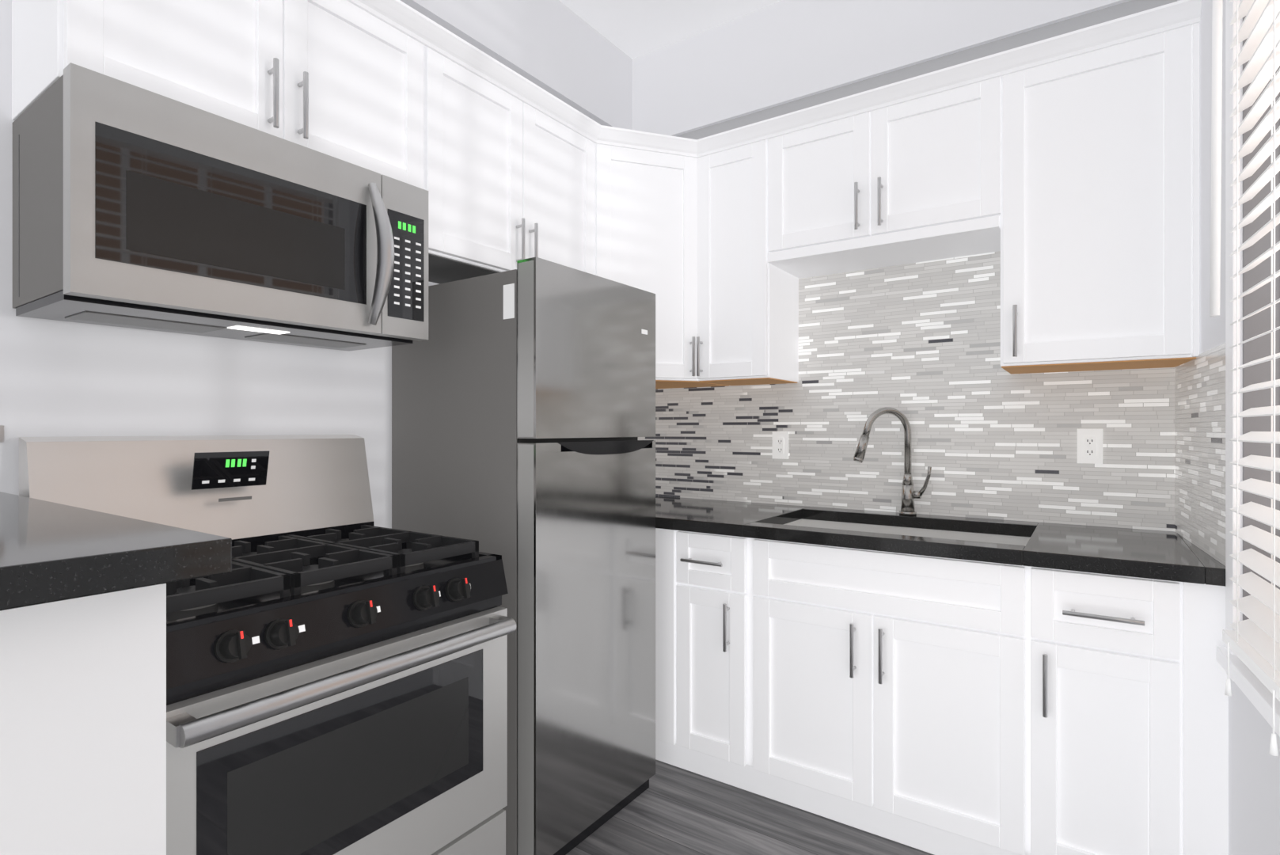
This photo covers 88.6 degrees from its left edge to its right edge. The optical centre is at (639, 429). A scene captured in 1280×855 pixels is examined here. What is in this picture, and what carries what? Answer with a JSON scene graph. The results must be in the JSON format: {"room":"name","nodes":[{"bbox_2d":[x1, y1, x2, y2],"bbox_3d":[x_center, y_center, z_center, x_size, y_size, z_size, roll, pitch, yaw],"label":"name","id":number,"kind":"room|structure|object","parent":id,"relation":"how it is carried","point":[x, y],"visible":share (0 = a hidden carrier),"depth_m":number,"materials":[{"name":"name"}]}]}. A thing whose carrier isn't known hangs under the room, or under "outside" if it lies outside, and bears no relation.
{"room":"kitchen","nodes":[
{"label":"kitchen","id":0,"kind":"room"},
{"bbox_2d":[0,583,166,854],"bbox_3d":[-1.627,0.701,0.108,0.949,1.058,2.328,0,0,35],"label":"base cabinet","id":1,"kind":"object","parent":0,"point":[83,680],"depth_m":0.73,"materials":[{"name":"white paint"}]},
{"bbox_2d":[0,491,231,611],"bbox_3d":[-1.597,0.150,0.081,1.028,0.042,2.418,0,0,35],"label":"countertop","id":2,"kind":"structure","parent":1,"relation":"on","point":[51,552],"depth_m":0.73,"materials":[{"name":"black stone"}]},
{"bbox_2d":[18,434,516,854],"bbox_3d":[-0.784,0.622,1.470,0.722,1.212,0.756,0,0,35],"label":"gas range","id":3,"kind":"object","parent":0,"point":[342,689],"visible":0.84,"depth_m":1.36,"materials":[{"name":"silver metal"}]},
{"bbox_2d":[391,256,655,854],"bbox_3d":[-0.373,0.384,2.166,0.636,1.688,0.583,0,0,35],"label":"fridge","id":4,"kind":"object","parent":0,"point":[518,421],"visible":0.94,"depth_m":1.90,"materials":[{"name":"silver metal"}]},
{"bbox_2d":[0,0,1279,854],"bbox_3d":[-0.439,-0.280,0.285,2.946,3.220,5.524,0,0,35],"label":"wall","id":5,"kind":"structure","parent":0,"point":[921,340],"depth_m":2.30,"materials":[{"name":"white paint"}]},
{"bbox_2d":[0,425,3,442],"bbox_3d":[-1.355,0.009,1.335,0.004,0.035,0.087,0,0,35],"label":"switch plate","id":6,"kind":"object","parent":5,"relation":"attached to","point":[1,427],"visible":1,"depth_m":1.37,"materials":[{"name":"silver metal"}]},
{"bbox_2d":[12,62,428,351],"bbox_3d":[-0.920,-0.442,1.560,0.459,0.413,0.759,0,0,35],"label":"microwave","id":7,"kind":"object","parent":5,"relation":"attached to","point":[134,207],"visible":1,"depth_m":1.35,"materials":[{"name":"silver metal"}]},
{"bbox_2d":[11,0,594,284],"bbox_3d":[-0.730,-0.802,1.923,0.360,0.596,1.568,0,0,35],"label":"upper cabinet","id":8,"kind":"object","parent":5,"relation":"attached to","point":[507,182],"visible":0.62,"depth_m":1.69,"materials":[{"name":"white wood"}]},
{"bbox_2d":[346,0,1201,158],"bbox_3d":[0.103,-1.109,2.002,2.603,0.054,1.144,0,0,-12],"label":"crown molding","id":9,"kind":"structure","parent":5,"relation":"attached to","point":[1181,13],"depth_m":2.05,"materials":[{"name":"white"}]},
{"bbox_2d":[772,431,788,459],"bbox_3d":[0.588,0.067,2.751,0.070,0.114,0.007,0,0,35],"label":"outlet plate","id":10,"kind":"object","parent":5,"relation":"attached to","point":[780,438],"visible":1,"depth_m":2.75,"materials":[{"name":"white plastic"}]},
{"bbox_2d":[594,22,1199,388],"bbox_3d":[0.620,-0.646,2.340,2.107,0.909,0.655,0,0,35],"label":"upper cabinet","id":11,"kind":"object","parent":5,"relation":"attached to","point":[1082,171],"visible":0.9,"depth_m":2.08,"materials":[{"name":"white painted wood"},{"name":"raw wood"},{"name":"brushed nickel"}]},
{"bbox_2d":[1077,429,1102,463],"bbox_3d":[1.471,0.055,2.142,0.070,0.114,0.007,0,0,35],"label":"outlet plate","id":12,"kind":"object","parent":5,"relation":"attached to","point":[1089,441],"visible":1,"depth_m":2.14,"materials":[{"name":"white plastic"}]},
{"bbox_2d":[1216,0,1279,736],"bbox_3d":[1.042,-0.370,0.896,0.142,1.840,1.290,0,0,30],"label":"window","id":13,"kind":"structure","parent":5,"relation":"in","point":[1261,697],"depth_m":1.42,"materials":[{"name":"white plastic"}]},
{"bbox_2d":[1209,0,1279,755],"bbox_3d":[0.993,-0.337,0.925,0.084,1.783,1.142,0,0,30],"label":"window blinds","id":14,"kind":"object","parent":13,"relation":"attached to","point":[1255,640],"visible":1,"depth_m":1.30,"materials":[{"name":"white plastic"}]},
{"bbox_2d":[655,527,1228,854],"bbox_3d":[0.632,0.793,2.337,2.128,0.870,0.644,0,0,35],"label":"base cabinet","id":15,"kind":"object","parent":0,"point":[935,705],"visible":0.93,"depth_m":1.84,"materials":[{"name":"white wood"}]},
{"bbox_2d":[655,495,1225,586],"bbox_3d":[0.637,0.336,2.344,2.132,0.040,0.634,0,0,35],"label":"countertop","id":16,"kind":"structure","parent":15,"relation":"on","point":[1162,555],"depth_m":1.95,"materials":[{"name":"black stone"}]},
{"bbox_2d":[853,406,931,515],"bbox_3d":[0.912,0.117,2.405,0.281,0.397,0.092,0,0,-2],"label":"gooseneck faucet","id":17,"kind":"object","parent":16,"relation":"on","point":[909,495],"visible":1,"depth_m":2.40,"materials":[{"name":"silver metal"}]},
{"bbox_2d":[783,518,1029,546],"bbox_3d":[0.845,0.464,2.192,0.844,0.215,0.492,0,0,35],"label":"undermount sink","id":18,"kind":"object","parent":16,"relation":"in","point":[937,533],"visible":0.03,"depth_m":2.37,"materials":[{"name":"silver metal"}]}
]}

